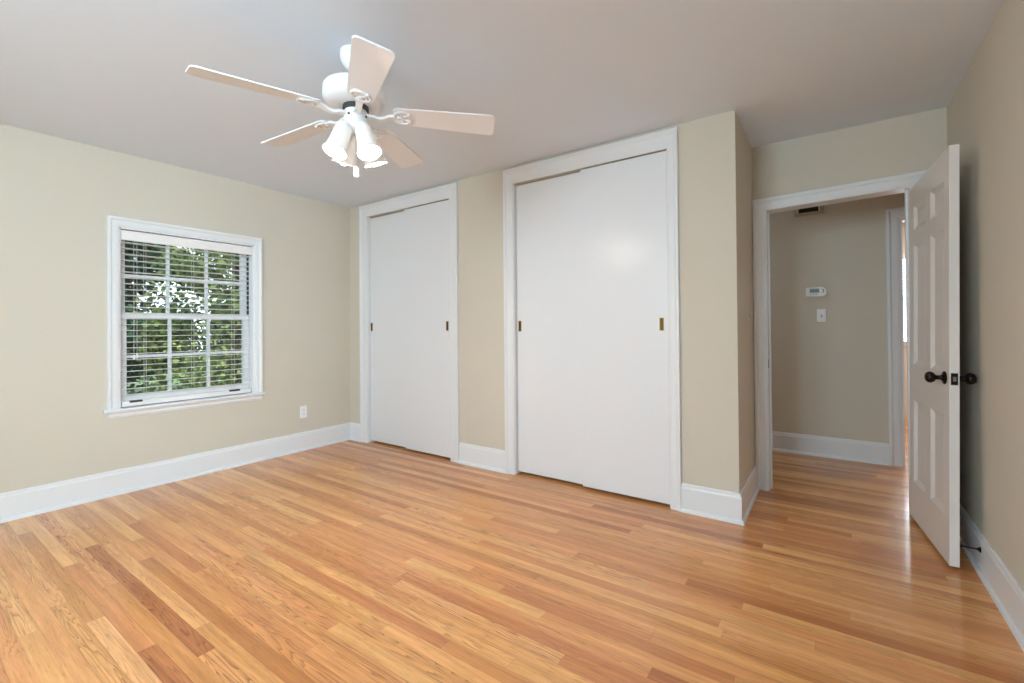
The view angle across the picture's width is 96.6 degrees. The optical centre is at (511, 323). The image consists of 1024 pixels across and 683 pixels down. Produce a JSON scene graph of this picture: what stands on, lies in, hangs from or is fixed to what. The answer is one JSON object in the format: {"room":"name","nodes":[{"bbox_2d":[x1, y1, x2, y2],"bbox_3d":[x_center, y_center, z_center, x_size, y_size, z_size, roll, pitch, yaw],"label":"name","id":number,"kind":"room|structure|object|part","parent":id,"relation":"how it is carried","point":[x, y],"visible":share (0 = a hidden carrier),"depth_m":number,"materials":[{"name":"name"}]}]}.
{"room":"empty bedroom","nodes":[
{"label":"empty bedroom","id":0,"kind":"room"},
{"bbox_2d":[0,123,350,492],"bbox_3d":[-1.935,-0.007,4.676,0.200,2.440,10.550,-1,-1,35],"label":"wall","id":1,"kind":"structure","parent":0,"point":[57,195],"depth_m":3.19,"materials":[{"name":"beige paint"}]},
{"bbox_2d":[0,422,349,522],"bbox_3d":[-3.216,1.121,2.624,0.028,0.175,5.321,-1,-1,35],"label":"baseboard","id":2,"kind":"structure","parent":1,"relation":"attached to","point":[31,501],"depth_m":3.39,"materials":[{"name":"white paint"}]},
{"bbox_2d":[102,215,264,419],"bbox_3d":[-2.618,-0.045,3.685,0.258,1.433,1.102,-1,-1,35],"label":"window","id":3,"kind":"structure","parent":1,"relation":"in","point":[116,350],"depth_m":3.58,"materials":[{"name":"white paint"}]},
{"bbox_3d":[-2.547,0.613,3.634,0.098,0.021,1.102,-1,-1,35],"label":"sill","id":4,"kind":"part","parent":3,"relation":"part of","materials":[{"name":"white paint"}]},
{"bbox_3d":[-2.633,-0.362,3.699,0.032,0.639,0.899,-1,-1,35],"label":"sash","id":5,"kind":"part","parent":3,"relation":"part of","materials":[{"name":"white"}]},
{"bbox_3d":[-2.599,0.255,3.674,0.032,0.667,0.899,-1,-1,35],"label":"sash","id":6,"kind":"part","parent":3,"relation":"part of","materials":[{"name":"white wood"}]},
{"bbox_2d":[121,230,251,406],"bbox_3d":[-2.556,-0.040,3.648,0.066,1.275,0.902,-1,-1,35],"label":"window blind","id":7,"kind":"object","parent":3,"relation":"attached to","point":[125,234],"visible":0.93,"depth_m":3.60,"materials":[{"name":"white plastic"}]},
{"bbox_3d":[-2.559,0.579,3.643,0.048,0.037,0.886,-1,-1,35],"label":"rail","id":8,"kind":"part","parent":7,"relation":"part of","materials":[{"name":"white plastic"}]},
{"bbox_3d":[-2.559,-0.042,3.655,0.048,1.185,0.002,-1,-1,35],"label":"ladder cord","id":9,"kind":"part","parent":7,"relation":"part of","materials":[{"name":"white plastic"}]},
{"bbox_3d":[-2.388,-0.041,3.901,0.048,1.185,0.002,-1,-1,35],"label":"ladder cord","id":10,"kind":"part","parent":7,"relation":"part of","materials":[{"name":"white fabric"}]},
{"bbox_3d":[-2.599,0.242,3.674,0.004,0.569,0.809,-1,-1,35],"label":"glass","id":11,"kind":"part","parent":3,"relation":"part of","materials":[{"name":"clear glass"}]},
{"bbox_2d":[300,405,306,417],"bbox_3d":[-2.003,0.846,4.383,0.008,0.115,0.070,-1,-1,35],"label":"power outlet","id":12,"kind":"object","parent":1,"relation":"attached to","point":[303,409],"visible":1,"depth_m":4.38,"materials":[{"name":"white plastic"}]},
{"bbox_2d":[0,0,1003,207],"bbox_3d":[0.826,-1.388,2.749,6.964,0.250,10.550,-1,-1,35],"label":"ceiling","id":13,"kind":"structure","parent":0,"point":[555,77],"depth_m":2.26,"materials":[{"name":"paint"}]},
{"bbox_2d":[185,35,494,177],"bbox_3d":[-0.758,-0.967,2.122,1.221,0.576,1.246,-1,-1,35],"label":"ceiling fan","id":14,"kind":"object","parent":13,"relation":"hanging from","point":[358,94],"visible":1,"depth_m":2.06,"materials":[{"name":"white wood"}]},
{"bbox_3d":[-1.025,-0.954,1.840,0.469,0.056,0.142,-1,0,-42],"label":"blade","id":15,"kind":"part","parent":14,"relation":"part of","materials":[{"name":"white wood"}]},
{"bbox_3d":[-1.078,-0.961,2.315,0.470,0.048,0.142,-1,0,30],"label":"blade","id":16,"kind":"part","parent":14,"relation":"part of","materials":[{"name":"white wood"}]},
{"bbox_3d":[-0.778,-0.814,2.045,0.046,0.113,0.046,-1,-22,39],"label":"bulb","id":17,"kind":"part","parent":14,"relation":"part of","materials":[{"name":"white glass"}]},
{"bbox_3d":[-0.774,-0.832,2.050,0.111,0.141,0.111,-1,-22,39],"label":"lamp shade","id":18,"kind":"part","parent":14,"relation":"part of","materials":[{"name":"white glass"}]},
{"bbox_3d":[-0.786,-0.831,2.164,0.111,0.141,0.111,26,16,36],"label":"lamp shade","id":19,"kind":"part","parent":14,"relation":"part of","materials":[{"name":"white glass"}]},
{"bbox_3d":[-0.660,-0.833,2.062,0.111,0.141,0.111,-27,-17,36],"label":"lamp shade","id":20,"kind":"part","parent":14,"relation":"part of","materials":[{"name":"white glass"}]},
{"bbox_3d":[-0.655,-0.815,2.058,0.046,0.113,0.046,-27,-17,36],"label":"bulb","id":21,"kind":"part","parent":14,"relation":"part of","materials":[{"name":"white glass"}]},
{"bbox_3d":[-0.557,-0.953,1.743,0.142,0.056,0.469,0,1,-24],"label":"blade","id":22,"kind":"part","parent":14,"relation":"part of","materials":[{"name":"white wood"}]},
{"bbox_3d":[-0.672,-0.832,2.176,0.111,0.141,0.111,-1,20,39],"label":"lamp shade","id":23,"kind":"part","parent":14,"relation":"part of","materials":[{"name":"white glass"}]},
{"bbox_3d":[-0.642,-0.964,2.513,0.142,0.047,0.470,-1,0,12],"label":"blade","id":24,"kind":"part","parent":14,"relation":"part of","materials":[{"name":"white wood"}]},
{"bbox_3d":[-0.320,-0.959,2.159,0.469,0.056,0.142,0,0,-6],"label":"blade","id":25,"kind":"part","parent":14,"relation":"part of","materials":[{"name":"white wood"}]},
{"bbox_2d":[0,419,1023,682],"bbox_3d":[0.847,1.227,2.730,6.964,0.100,10.550,-1,-1,35],"label":"floor","id":26,"kind":"structure","parent":0,"point":[349,561],"depth_m":2.08,"materials":[{"name":"brown wood"}]},
{"bbox_2d":[349,110,741,492],"bbox_3d":[-0.162,-0.028,3.799,3.713,2.440,0.100,-1,-1,35],"label":"wall","id":27,"kind":"structure","parent":0,"point":[710,357],"depth_m":2.85,"materials":[{"name":"beige paint"}]},
{"bbox_2d":[350,422,359,441],"bbox_3d":[-1.634,1.124,4.748,0.188,0.175,0.028,-1,-1,35],"label":"baseboard","id":28,"kind":"structure","parent":27,"relation":"attached to","point":[354,427],"depth_m":4.74,"materials":[{"name":"white paint"}]},
{"bbox_2d":[370,212,405,446],"bbox_3d":[-1.207,0.052,4.524,0.581,2.268,0.029,-1,-1,35],"label":"door","id":29,"kind":"structure","parent":27,"relation":"in","point":[387,275],"depth_m":4.52,"materials":[{"name":"white paint"}]},
{"bbox_2d":[359,182,459,462],"bbox_3d":[-0.985,-0.006,4.362,1.341,2.418,0.129,-1,-1,35],"label":"door frame","id":30,"kind":"structure","parent":27,"relation":"attached to","point":[450,191],"depth_m":4.28,"materials":[{"name":"white paint"}]},
{"bbox_2d":[404,200,450,457],"bbox_3d":[-0.777,0.043,4.186,0.580,2.274,0.029,-1,-1,35],"label":"door","id":31,"kind":"structure","parent":27,"relation":"in","point":[426,227],"depth_m":4.16,"materials":[{"name":"white paint"}]},
{"bbox_2d":[458,442,504,472],"bbox_3d":[-0.254,1.106,3.783,0.495,0.175,0.028,-1,-1,35],"label":"baseboard","id":32,"kind":"structure","parent":27,"relation":"attached to","point":[487,458],"depth_m":3.78,"materials":[{"name":"white paint"}]},
{"bbox_2d":[516,173,582,483],"bbox_3d":[0.298,0.032,3.472,0.608,2.268,0.029,-1,-1,35],"label":"door","id":33,"kind":"structure","parent":27,"relation":"in","point":[549,331],"depth_m":3.47,"materials":[{"name":"white paint"}]},
{"bbox_2d":[503,127,681,511],"bbox_3d":[0.528,-0.026,3.305,1.359,2.418,0.129,-1,-1,35],"label":"door frame","id":34,"kind":"structure","parent":27,"relation":"attached to","point":[667,139],"depth_m":3.16,"materials":[{"name":"white paint"}]},
{"bbox_2d":[580,151,669,503],"bbox_3d":[0.758,0.023,3.114,0.615,2.274,0.029,-1,-1,35],"label":"door","id":35,"kind":"structure","parent":27,"relation":"in","point":[624,252],"depth_m":3.09,"materials":[{"name":"white paint"}]},
{"bbox_2d":[738,118,754,486],"bbox_3d":[1.519,-0.046,3.051,0.100,2.440,0.599,-1,-1,35],"label":"wall","id":36,"kind":"structure","parent":0,"point":[744,147],"depth_m":2.99,"materials":[{"name":"beige paint"}]},
{"bbox_2d":[681,464,759,525],"bbox_3d":[1.409,1.087,3.047,0.357,0.175,0.727,-1,-1,35],"label":"baseboard","id":37,"kind":"structure","parent":36,"relation":"attached to","point":[726,506],"depth_m":2.78,"materials":[{"name":"white paint"}]},
{"bbox_2d":[770,193,904,443],"bbox_3d":[2.908,-0.051,3.989,5.000,2.440,0.100,-1,-1,35],"label":"wall","id":38,"kind":"structure","parent":0,"point":[830,377],"depth_m":3.99,"materials":[{"name":"beige paint"}]},
{"bbox_2d":[794,205,823,216],"bbox_3d":[2.663,-1.053,4.088,0.224,0.150,0.019,-1,-1,35],"label":"air vent","id":39,"kind":"object","parent":38,"relation":"in","point":[819,209],"visible":0.38,"depth_m":4.08,"materials":[{"name":"beige metal"}]},
{"bbox_2d":[806,287,826,296],"bbox_3d":[2.704,-0.285,4.052,0.155,0.088,0.030,-1,-1,35],"label":"thermostat","id":40,"kind":"object","parent":38,"relation":"attached to","point":[813,291],"visible":1,"depth_m":4.04,"materials":[{"name":"white plastic"}]},
{"bbox_2d":[817,309,825,321],"bbox_3d":[2.739,-0.075,4.034,0.070,0.115,0.019,-1,-1,35],"label":"light switch","id":41,"kind":"object","parent":38,"relation":"attached to","point":[821,313],"visible":1,"depth_m":4.04,"materials":[{"name":"white plastic"}]},
{"bbox_2d":[772,431,889,465],"bbox_3d":[1.973,1.093,4.562,2.785,0.175,0.028,-1,-1,35],"label":"baseboard","id":42,"kind":"structure","parent":38,"relation":"attached to","point":[829,447],"depth_m":3.98,"materials":[{"name":"white paint"}]},
{"bbox_2d":[886,207,905,466],"bbox_3d":[3.505,0.104,3.557,0.900,2.115,0.125,-1,-1,35],"label":"door frame","id":43,"kind":"structure","parent":38,"relation":"attached to","point":[893,215],"depth_m":3.74,"materials":[{"name":"white paint"}]},
{"bbox_2d":[752,107,946,463],"bbox_3d":[1.495,-0.043,3.506,6.764,2.440,0.120,-1,-1,35],"label":"wall","id":44,"kind":"structure","parent":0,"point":[912,143],"depth_m":2.95,"materials":[{"name":"beige paint"}]},
{"bbox_2d":[752,170,926,511],"bbox_3d":[2.149,0.127,3.035,0.941,2.082,0.145,-1,-1,35],"label":"door frame","id":45,"kind":"structure","parent":44,"relation":"attached to","point":[759,206],"depth_m":3.22,"materials":[{"name":"white paint"}]},
{"bbox_2d":[909,144,976,567],"bbox_3d":[2.259,0.150,2.457,0.186,1.992,0.718,0,0,29],"label":"door","id":46,"kind":"structure","parent":45,"relation":"attached to","point":[934,301],"depth_m":2.35,"materials":[{"name":"white paint"}]},
{"bbox_3d":[2.069,0.261,2.232,0.075,0.064,0.064,0,0,29],"label":"knob","id":47,"kind":"part","parent":46,"relation":"part of","materials":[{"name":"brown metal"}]},
{"bbox_3d":[2.088,0.261,2.152,0.025,0.056,0.002,0,0,29],"label":"latch plate","id":48,"kind":"part","parent":46,"relation":"part of","materials":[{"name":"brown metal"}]},
{"bbox_3d":[2.166,0.261,2.178,0.075,0.064,0.064,0,0,29],"label":"knob","id":49,"kind":"part","parent":46,"relation":"part of","materials":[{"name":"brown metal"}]},
{"bbox_2d":[902,222,907,418],"bbox_3d":[3.976,-0.053,4.819,4.200,2.440,2.485,-1,-1,35],"label":"wall","id":50,"kind":"structure","parent":0,"point":[903,223],"depth_m":5.59,"materials":[{"name":"beige paint"}]},
{"bbox_2d":[903,253,906,345],"bbox_3d":[5.006,-0.302,5.512,1.180,1.130,0.110,-1,-1,35],"label":"window","id":51,"kind":"structure","parent":50,"relation":"in","point":[905,343],"depth_m":5.58,"materials":[{"name":"white"}]},
{"bbox_2d":[903,262,906,339],"bbox_3d":[4.969,-0.289,5.458,0.980,0.955,0.044,-1,-1,35],"label":"window blind","id":52,"kind":"object","parent":51,"relation":"attached to","point":[903,262],"visible":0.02,"depth_m":5.57,"materials":[{"name":"white"}]},
{"bbox_2d":[947,0,1023,589],"bbox_3d":[0.841,-0.062,0.096,0.120,2.440,6.220,-1,-1,35],"label":"wall","id":53,"kind":"structure","parent":0,"point":[985,112],"depth_m":1.95,"materials":[{"name":"beige paint"}]},
{"bbox_2d":[960,544,980,552],"bbox_3d":[2.146,1.050,2.141,0.078,0.026,0.026,-1,-1,35],"label":"door stop","id":54,"kind":"object","parent":53,"relation":"attached to","point":[961,545],"visible":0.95,"depth_m":2.13,"materials":[{"name":"black metal"}]},
{"bbox_2d":[960,503,1023,651],"bbox_3d":[0.847,1.071,0.212,0.028,0.175,6.020,-1,-1,35],"label":"baseboard","id":55,"kind":"structure","parent":53,"relation":"attached to","point":[1003,588],"depth_m":1.93,"materials":[{"name":"white paint"}]},
{"label":"outside","id":56,"kind":"structure","parent":0,"visible":0},
{"bbox_2d":[127,356,219,393],"bbox_3d":[-16.736,2.080,14.740,35.636,0.150,55.000,-1,-1,35],"label":"ground","id":57,"kind":"structure","parent":56,"point":[184,375],"depth_m":15.11,"materials":[{"name":"green plant"}]},
{"bbox_2d":[125,240,189,393],"bbox_3d":[-6.965,-1.059,7.428,2.749,5.909,2.843,-1,-1,35],"label":"tree","id":58,"kind":"object","parent":57,"relation":"on","point":[134,342],"visible":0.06,"depth_m":7.79,"materials":[{"name":"green plant"}]},
{"bbox_2d":[125,247,203,390],"bbox_3d":[-8.950,-1.586,10.385,3.451,7.037,3.151,0,-1,-43],"label":"tree","id":59,"kind":"object","parent":57,"relation":"on","point":[144,304],"visible":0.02,"depth_m":10.76,"materials":[{"name":"green plant"}]},
{"bbox_2d":[134,243,241,392],"bbox_3d":[-3.874,-0.576,6.461,2.384,4.880,2.254,0,0,-14],"label":"tree","id":60,"kind":"object","parent":57,"relation":"on","point":[154,346],"visible":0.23,"depth_m":6.12,"materials":[{"name":"green plant"}]},
{"bbox_2d":[200,254,234,383],"bbox_3d":[-5.157,-1.268,9.886,2.660,6.333,2.739,0,0,-34],"label":"tree","id":61,"kind":"object","parent":57,"relation":"on","point":[220,306],"visible":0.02,"depth_m":8.92,"materials":[{"name":"green plant"}]},
{"bbox_2d":[210,253,230,363],"bbox_3d":[-6.844,-1.695,13.358,3.208,7.264,3.415,-1,-1,35],"label":"tree","id":62,"kind":"object","parent":57,"relation":"on","point":[220,343],"visible":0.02,"depth_m":12.19,"materials":[{"name":"green plant"}]}
]}

